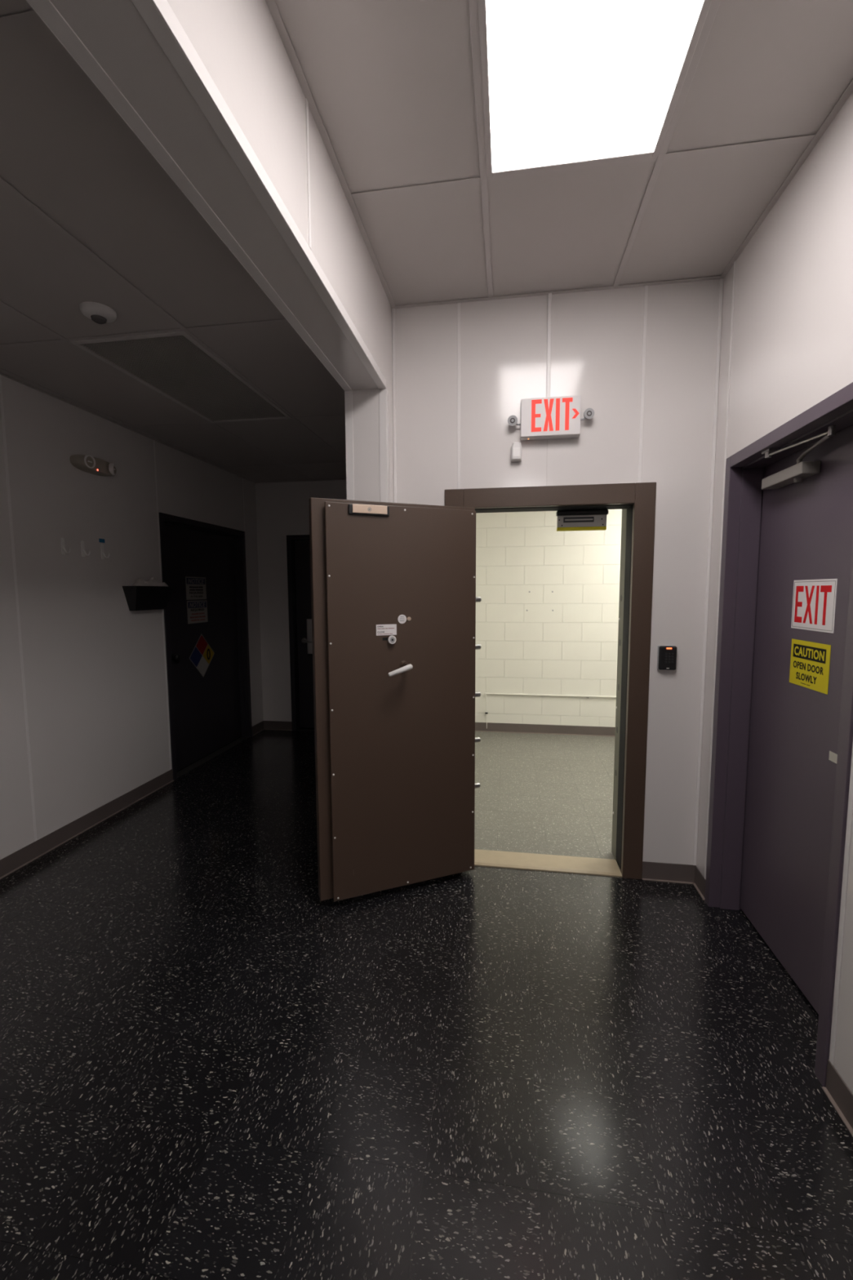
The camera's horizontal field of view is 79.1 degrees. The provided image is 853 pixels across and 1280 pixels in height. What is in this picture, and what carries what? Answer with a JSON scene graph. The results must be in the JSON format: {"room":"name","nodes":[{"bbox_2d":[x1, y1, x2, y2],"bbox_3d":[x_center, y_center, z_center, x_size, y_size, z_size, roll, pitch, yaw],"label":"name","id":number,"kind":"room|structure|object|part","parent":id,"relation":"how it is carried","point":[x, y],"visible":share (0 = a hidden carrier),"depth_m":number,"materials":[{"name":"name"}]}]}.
{"room":"building corridor","nodes":[
{"label":"building corridor","id":0,"kind":"room"},
{"bbox_2d":[0,374,263,859],"bbox_3d":[-2.710,0.099,0.958,0.163,2.769,9.825,1,5,9],"label":"wall","id":1,"kind":"structure","parent":0,"point":[85,720],"depth_m":3.36,"materials":[{"name":"grey paint"}]},
{"bbox_3d":[-2.415,-0.022,2.337,0.004,2.749,1.218,1,5,9],"label":"wall panel","id":2,"kind":"part","parent":1,"relation":"part of","materials":[{"name":"white paint"}]},
{"bbox_2d":[60,537,71,554],"bbox_3d":[-2.241,-0.585,3.213,0.056,0.103,0.028,1,5,9],"label":"wall hook","id":3,"kind":"object","parent":1,"relation":"attached to","point":[64,551],"visible":1,"depth_m":3.21,"materials":[{"name":"white plastic"}]},
{"bbox_3d":[-2.266,-0.585,3.217,0.006,0.103,0.028,1,5,9],"label":"hook plate","id":4,"kind":"part","parent":3,"relation":"part of","materials":[{"name":"white plastic"}]},
{"bbox_3d":[-2.241,-0.560,3.215,0.055,0.045,0.012,1,5,9],"label":"hook arm","id":5,"kind":"part","parent":3,"relation":"part of","materials":[{"name":"white plastic"}]},
{"bbox_3d":[-2.224,-0.136,3.548,0.004,2.749,1.243,1,5,9],"label":"wall panel","id":6,"kind":"part","parent":1,"relation":"part of","materials":[{"name":"white paint"}]},
{"bbox_2d":[80,540,90,556],"bbox_3d":[-2.217,-0.595,3.365,0.056,0.103,0.028,1,5,9],"label":"wall hook","id":7,"kind":"object","parent":1,"relation":"attached to","point":[83,553],"visible":1,"depth_m":3.36,"materials":[{"name":"white plastic"}]},
{"bbox_3d":[-2.242,-0.596,3.368,0.006,0.103,0.028,1,5,9],"label":"hook plate","id":8,"kind":"part","parent":7,"relation":"part of","materials":[{"name":"white plastic"}]},
{"bbox_3d":[-2.217,-0.570,3.367,0.055,0.045,0.012,1,5,9],"label":"hook arm","id":9,"kind":"part","parent":7,"relation":"part of","materials":[{"name":"white plastic"}]},
{"bbox_2d":[69,454,116,476],"bbox_3d":[-2.185,-1.157,3.423,0.090,0.104,0.340,1,5,9],"label":"lamp","id":10,"kind":"object","parent":1,"relation":"attached to","point":[89,464],"visible":1,"depth_m":3.37,"materials":[{"name":"beige plastic"}]},
{"bbox_2d":[98,538,104,542],"bbox_3d":[-2.219,-0.678,3.528,0.001,0.026,0.050,1,5,9],"label":"tape piece","id":11,"kind":"object","parent":1,"relation":"attached to","point":[101,540],"visible":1,"depth_m":3.52,"materials":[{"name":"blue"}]},
{"bbox_2d":[100,543,109,559],"bbox_3d":[-2.192,-0.605,3.527,0.056,0.103,0.028,1,5,9],"label":"wall hook","id":12,"kind":"object","parent":1,"relation":"attached to","point":[102,550],"visible":1,"depth_m":3.53,"materials":[{"name":"white plastic"}]},
{"bbox_3d":[-2.216,-0.605,3.531,0.006,0.103,0.028,1,5,9],"label":"hook plate","id":13,"kind":"part","parent":12,"relation":"part of","materials":[{"name":"white plastic"}]},
{"bbox_3d":[-2.191,-0.579,3.530,0.055,0.045,0.012,1,5,9],"label":"hook arm","id":14,"kind":"part","parent":12,"relation":"part of","materials":[{"name":"white plastic"}]},
{"bbox_2d":[0,720,264,879],"bbox_3d":[-2.619,1.427,1.070,0.016,0.102,9.825,1,5,9],"label":"baseboard","id":15,"kind":"structure","parent":1,"relation":"attached to","point":[26,855],"depth_m":3.37,"materials":[{"name":"plastic"}]},
{"bbox_2d":[122,586,176,610],"bbox_3d":[-2.100,-0.320,3.936,0.114,0.180,0.450,1,5,9],"label":"bin","id":16,"kind":"object","parent":1,"relation":"attached to","point":[137,597],"visible":1,"depth_m":3.86,"materials":[{"name":"black plastic"}]},
{"bbox_2d":[131,577,168,586],"bbox_3d":[-2.103,-0.429,3.927,0.080,0.100,0.380,1,5,9],"label":"hair net","id":17,"kind":"object","parent":16,"relation":"in","point":[152,581],"visible":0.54,"depth_m":3.88,"materials":[{"name":"grey"}]},
{"bbox_3d":[-2.032,-0.251,4.761,0.004,2.749,1.220,1,5,9],"label":"wall panel","id":18,"kind":"part","parent":1,"relation":"part of","materials":[{"name":"white paint"}]},
{"bbox_2d":[158,512,252,780],"bbox_3d":[-2.099,0.016,4.875,0.185,2.196,1.345,1,5,9],"label":"door","id":19,"kind":"structure","parent":1,"relation":"in","point":[210,712],"depth_m":4.91,"materials":[{"name":"black paint"}]},
{"bbox_3d":[-2.137,0.147,4.403,0.066,0.067,0.068,1,5,9],"label":"knob","id":20,"kind":"part","parent":19,"relation":"part of","materials":[{"name":"black metal"}]},
{"bbox_2d":[185,576,206,599],"bbox_3d":[-2.111,-0.474,4.734,0.002,0.205,0.310,1,5,9],"label":"notice sign","id":21,"kind":"object","parent":19,"relation":"attached to","point":[195,586],"visible":1,"depth_m":4.72,"materials":[{"name":"grey paper"}]},
{"bbox_3d":[-2.111,-0.538,4.728,0.001,0.056,0.286,1,5,9],"label":"blue panel","id":22,"kind":"part","parent":21,"relation":"part of","materials":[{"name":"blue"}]},
{"bbox_2d":[189,586,203,591],"bbox_3d":[-2.111,-0.473,4.733,0.001,0.040,0.208,1,5,9],"label":"print","id":23,"kind":"object","parent":21,"relation":"on","point":[191,588],"depth_m":4.73,"materials":[{"name":"black"}]},
{"bbox_2d":[186,600,208,623],"bbox_3d":[-2.109,-0.260,4.759,0.002,0.205,0.310,1,5,9],"label":"notice sign","id":24,"kind":"object","parent":19,"relation":"attached to","point":[197,611],"visible":1,"depth_m":4.75,"materials":[{"name":"grey"}]},
{"bbox_3d":[-2.109,-0.324,4.753,0.001,0.056,0.286,1,5,9],"label":"blue panel","id":25,"kind":"part","parent":24,"relation":"part of","materials":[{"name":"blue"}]},
{"bbox_2d":[190,612,205,621],"bbox_3d":[-2.109,-0.214,4.763,0.001,0.072,0.239,1,5,9],"label":"print","id":26,"kind":"object","parent":24,"relation":"attached to","point":[194,616],"depth_m":4.76,"materials":[{"name":"red"}]},
{"bbox_2d":[188,634,214,676],"bbox_3d":[-2.101,0.146,4.840,0.002,0.412,0.412,1,5,9],"label":"diamond","id":27,"kind":"object","parent":19,"relation":"attached to","point":[202,655],"visible":1,"depth_m":4.83,"materials":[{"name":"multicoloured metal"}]},
{"bbox_3d":[-1.904,-0.328,5.570,0.004,2.749,0.425,1,5,9],"label":"wall panel","id":28,"kind":"part","parent":1,"relation":"part of","materials":[{"name":"white paint"}]},
{"bbox_2d":[0,0,346,483],"bbox_3d":[-1.695,-1.293,0.666,1.950,0.091,9.865,1,5,9],"label":"ceiling","id":29,"kind":"structure","parent":0,"point":[88,213],"depth_m":2.00,"materials":[{"name":"grey"}]},
{"bbox_2d":[79,301,116,324],"bbox_3d":[-1.389,-1.370,2.186,0.132,0.051,0.132,1,5,9],"label":"ceiling sensor","id":30,"kind":"object","parent":29,"relation":"attached to","point":[100,313],"visible":1,"depth_m":2.16,"materials":[{"name":"white plastic"}]},
{"bbox_2d":[70,331,292,422],"bbox_3d":[-1.307,-1.476,2.992,0.592,0.022,1.198,1,5,9],"label":"ceiling light","id":31,"kind":"object","parent":29,"relation":"in","point":[175,366],"visible":0.98,"depth_m":2.83,"materials":[{"name":"dark grey painted metal"}]},
{"bbox_2d":[25,0,394,502],"bbox_3d":[-0.610,-0.079,0.762,0.234,3.142,10.125,1,5,9],"label":"wall header","id":32,"kind":"structure","parent":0,"point":[211,89],"depth_m":1.35,"materials":[{"name":"grey paint"}]},
{"bbox_3d":[-0.948,-0.967,-0.828,0.040,0.038,7.056,1,5,9],"label":"corner trim","id":33,"kind":"part","parent":32,"relation":"part of","materials":[{"name":"white"}]},
{"bbox_3d":[-0.860,-0.951,-0.839,0.214,0.003,7.059,1,5,9],"label":"underside panel","id":34,"kind":"part","parent":32,"relation":"part of","materials":[{"name":"white paint"}]},
{"bbox_3d":[-0.461,-1.356,0.994,0.004,0.464,1.218,1,5,9],"label":"wall panel","id":35,"kind":"part","parent":32,"relation":"part of","materials":[{"name":"white paint"}]},
{"bbox_3d":[-0.771,-0.966,-0.856,0.038,0.040,7.056,1,5,9],"label":"corner trim","id":36,"kind":"part","parent":32,"relation":"part of","materials":[{"name":"white"}]},
{"bbox_3d":[-0.392,0.009,2.783,0.040,2.588,0.038,1,5,9],"label":"corner trim","id":37,"kind":"part","parent":32,"relation":"part of","materials":[{"name":"white"}]},
{"bbox_3d":[-0.270,-0.179,2.295,0.004,3.052,1.180,1,5,9],"label":"wall panel","id":38,"kind":"part","parent":32,"relation":"part of","materials":[{"name":"white paint"}]},
{"bbox_3d":[-0.306,0.011,2.755,0.214,2.588,0.004,1,5,9],"label":"jamb panel","id":39,"kind":"part","parent":32,"relation":"part of","materials":[{"name":"white paint"}]},
{"bbox_3d":[-0.214,0.011,2.756,0.038,2.588,0.038,1,5,9],"label":"corner trim","id":40,"kind":"part","parent":32,"relation":"part of","materials":[{"name":"white"}]},
{"bbox_2d":[255,480,346,721],"bbox_3d":[-0.963,-0.355,5.716,2.010,2.769,0.160,1,5,9],"label":"wall","id":41,"kind":"structure","parent":0,"point":[282,508],"depth_m":5.71,"materials":[{"name":"grey paint"}]},
{"bbox_2d":[263,720,292,730],"bbox_3d":[-0.922,0.981,5.746,1.910,0.102,0.016,1,5,9],"label":"baseboard","id":42,"kind":"structure","parent":41,"relation":"attached to","point":[268,725],"depth_m":5.87,"materials":[{"name":"plastic"}]},
{"bbox_2d":[286,534,314,730],"bbox_3d":[-1.000,-0.063,5.752,1.040,2.180,0.185,1,5,9],"label":"door","id":43,"kind":"structure","parent":41,"relation":"in","point":[298,548],"depth_m":5.79,"materials":[{"name":"black paint"}]},
{"bbox_2d":[0,728,852,1279],"bbox_3d":[-0.747,1.538,0.784,4.006,0.080,10.025,1,5,9],"label":"floor","id":44,"kind":"structure","parent":0,"point":[213,1067],"depth_m":1.69,"materials":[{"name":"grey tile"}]},
{"bbox_2d":[474,731,620,877],"bbox_3d":[1.515,1.202,4.255,3.100,0.080,2.962,1,5,9],"label":"floor","id":45,"kind":"structure","parent":0,"point":[537,793],"depth_m":3.98,"materials":[{"name":"grey tile"}]},
{"bbox_2d":[475,722,615,736],"bbox_3d":[1.529,1.103,4.336,2.900,0.102,2.579,1,5,9],"label":"baseboard","id":46,"kind":"structure","parent":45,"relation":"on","point":[479,726],"depth_m":5.66,"materials":[{"name":"plastic"}]},
{"bbox_2d":[475,509,622,727],"bbox_3d":[1.733,-0.345,5.538,3.100,2.760,0.122,1,5,9],"label":"wall","id":47,"kind":"structure","parent":0,"point":[547,614],"depth_m":5.56,"materials":[{"name":"white brick"}]},
{"bbox_2d":[484,693,616,698],"bbox_3d":[1.903,0.613,5.529,2.538,0.029,0.026,1,5,9],"label":"conduit","id":48,"kind":"object","parent":47,"relation":"attached to","point":[573,695],"visible":0.59,"depth_m":5.60,"materials":[{"name":"white metal"}]},
{"bbox_2d":[484,693,488,728],"bbox_3d":[0.663,0.789,5.733,0.034,0.394,0.015,1,5,9],"label":"hanging wire","id":49,"kind":"object","parent":48,"relation":"hanging from","point":[486,713],"visible":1,"depth_m":5.74,"materials":[{"name":"white"}]},
{"bbox_2d":[391,278,724,865],"bbox_3d":[0.673,-0.247,2.873,1.679,3.072,0.274,1,5,9],"label":"wall","id":50,"kind":"structure","parent":0,"point":[646,359],"depth_m":2.65,"materials":[{"name":"grey paint"}]},
{"bbox_2d":[308,497,481,901],"bbox_3d":[-0.109,0.305,2.590,0.875,1.959,0.200,-2,6,-22],"label":"door","id":51,"kind":"structure","parent":50,"relation":"in","point":[393,598],"depth_m":2.57,"materials":[{"name":"brown metal"}]},
{"bbox_3d":[-0.266,-0.615,2.429,0.168,0.038,0.010,-2,6,-22],"label":"armature plate","id":52,"kind":"part","parent":51,"relation":"part of","materials":[{"name":"beige"}]},
{"bbox_3d":[-0.170,-0.002,2.529,0.041,0.041,0.023,-2,6,-22],"label":"release knob","id":53,"kind":"part","parent":51,"relation":"part of","materials":[{"name":"white plastic"}]},
{"bbox_3d":[-0.124,0.145,2.476,0.122,0.056,0.027,-2,6,-22],"label":"lever handle","id":54,"kind":"part","parent":51,"relation":"part of","materials":[{"name":"white plastic"}]},
{"bbox_3d":[0.000,-0.232,2.849,0.355,3.052,0.004,1,5,9],"label":"wall panel","id":55,"kind":"part","parent":50,"relation":"part of","materials":[{"name":"white paint"}]},
{"bbox_3d":[0.398,-1.276,2.688,0.458,0.946,0.004,1,5,9],"label":"wall panel","id":56,"kind":"part","parent":50,"relation":"part of","materials":[{"name":"white paint"}]},
{"bbox_2d":[511,442,521,462],"bbox_3d":[0.467,-0.978,2.681,0.056,0.092,0.044,1,5,9],"label":"sensor","id":57,"kind":"object","parent":50,"relation":"attached to","point":[516,449],"visible":1,"depth_m":2.66,"materials":[{"name":"white plastic"}]},
{"bbox_2d":[546,293,551,397],"bbox_3d":[0.623,-1.485,2.624,0.018,0.520,0.014,1,5,9],"label":"wire raceway","id":58,"kind":"object","parent":50,"relation":"attached to","point":[549,295],"visible":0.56,"depth_m":2.62,"materials":[{"name":"white plastic"}]},
{"bbox_2d":[444,482,656,879],"bbox_3d":[0.656,0.077,2.917,1.077,2.422,0.300,1,5,9],"label":"door frame","id":59,"kind":"structure","parent":50,"relation":"attached to","point":[637,501],"depth_m":2.74,"materials":[{"name":"brown metal"}]},
{"bbox_2d":[555,509,608,531],"bbox_3d":[0.856,-0.659,2.846,0.274,0.107,0.047,1,5,9],"label":"lock","id":60,"kind":"object","parent":59,"relation":"attached to","point":[596,519],"visible":1,"depth_m":2.83,"materials":[{"name":"black metal"}]},
{"bbox_2d":[507,395,594,440],"bbox_3d":[0.630,-1.127,2.631,0.429,0.193,0.063,1,5,9],"label":"exit light","id":61,"kind":"object","parent":50,"relation":"attached to","point":[553,417],"visible":1,"depth_m":2.60,"materials":[{"name":"white plastic"}]},
{"bbox_3d":[0.626,-1.127,2.606,0.294,0.187,0.010,1,5,9],"label":"plate","id":62,"kind":"part","parent":61,"relation":"part of","materials":[{"name":"white plastic"}]},
{"bbox_3d":[0.853,-1.271,2.616,0.461,0.946,0.004,1,5,9],"label":"wall panel","id":63,"kind":"part","parent":50,"relation":"part of","materials":[{"name":"white paint"}]},
{"bbox_2d":[657,645,676,670],"bbox_3d":[1.242,0.093,2.666,0.090,0.125,0.032,1,5,9],"label":"reader","id":64,"kind":"object","parent":50,"relation":"attached to","point":[666,655],"visible":1,"depth_m":2.65,"materials":[{"name":"grey plastic"}]},
{"bbox_2d":[642,861,695,884],"bbox_3d":[0.633,1.244,2.879,1.629,0.102,0.016,1,5,9],"label":"baseboard","id":65,"kind":"structure","parent":50,"relation":"attached to","point":[651,871],"depth_m":2.78,"materials":[{"name":"plastic"}]},
{"bbox_3d":[1.260,-0.219,2.652,0.351,3.052,0.004,1,5,9],"label":"wall panel","id":66,"kind":"part","parent":50,"relation":"part of","materials":[{"name":"white paint"}]},
{"bbox_2d":[265,0,852,308],"bbox_3d":[0.061,-1.453,-0.949,1.669,0.091,7.262,1,5,9],"label":"ceiling","id":67,"kind":"structure","parent":0,"point":[392,89],"depth_m":1.78,"materials":[{"name":"grey"}]},
{"bbox_2d":[477,0,711,177],"bbox_3d":[0.415,-1.625,1.231,0.586,0.030,1.195,1,5,9],"label":"recessed light","id":68,"kind":"object","parent":67,"relation":"in","point":[566,83],"visible":1,"depth_m":1.50,"materials":[{"name":"grey plastic"}]},
{"bbox_2d":[696,91,852,1093],"bbox_3d":[0.950,0.110,-0.940,0.163,3.072,7.226,1,5,9],"label":"wall","id":69,"kind":"structure","parent":0,"point":[787,332],"depth_m":1.87,"materials":[{"name":"grey paint"}]},
{"bbox_3d":[1.425,-0.211,2.558,0.004,3.052,0.131,1,5,9],"label":"wall panel","id":70,"kind":"part","parent":69,"relation":"part of","materials":[{"name":"white paint"}]},
{"bbox_2d":[693,865,852,1136],"bbox_3d":[0.871,1.587,-0.790,0.016,0.102,7.222,1,5,9],"label":"baseboard","id":71,"kind":"structure","parent":69,"relation":"attached to","point":[837,1091],"depth_m":1.56,"materials":[{"name":"plastic"}]},
{"bbox_2d":[704,382,852,1087],"bbox_3d":[1.415,0.284,2.000,0.187,2.171,1.000,1,5,9],"label":"door","id":72,"kind":"structure","parent":69,"relation":"in","point":[779,803],"depth_m":2.12,"materials":[{"name":"purple paint"}]},
{"bbox_3d":[1.368,-0.722,1.904,0.010,0.017,0.328,0,5,1],"label":"closer rod","id":73,"kind":"part","parent":72,"relation":"part of","materials":[{"name":"silver metal"}]},
{"bbox_2d":[789,638,831,694],"bbox_3d":[1.462,0.095,1.974,0.002,0.178,0.256,1,5,9],"label":"caution sign","id":74,"kind":"object","parent":72,"relation":"attached to","point":[810,663],"visible":1,"depth_m":1.96,"materials":[{"name":"yellow plastic"}]},
{"bbox_3d":[1.462,0.050,1.973,0.001,0.052,0.216,1,5,9],"label":"black panel","id":75,"kind":"part","parent":74,"relation":"part of","materials":[{"name":"black plastic"}]},
{"bbox_3d":[1.404,-0.694,1.874,0.015,0.035,0.265,1,6,17],"label":"closer arm","id":76,"kind":"part","parent":72,"relation":"part of","materials":[{"name":"silver metal"}]},
{"bbox_2d":[791,578,837,633],"bbox_3d":[1.461,-0.132,1.953,0.002,0.192,0.277,1,5,9],"label":"door sign","id":77,"kind":"object","parent":72,"relation":"attached to","point":[814,601],"visible":1,"depth_m":1.94,"materials":[{"name":"white plastic"}]},
{"bbox_2d":[829,751,837,763],"bbox_3d":[1.433,0.415,1.807,0.001,0.033,0.073,1,5,9],"label":"tape strip","id":78,"kind":"object","parent":72,"relation":"attached to","point":[833,756],"visible":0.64,"depth_m":1.82,"materials":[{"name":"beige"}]}
]}

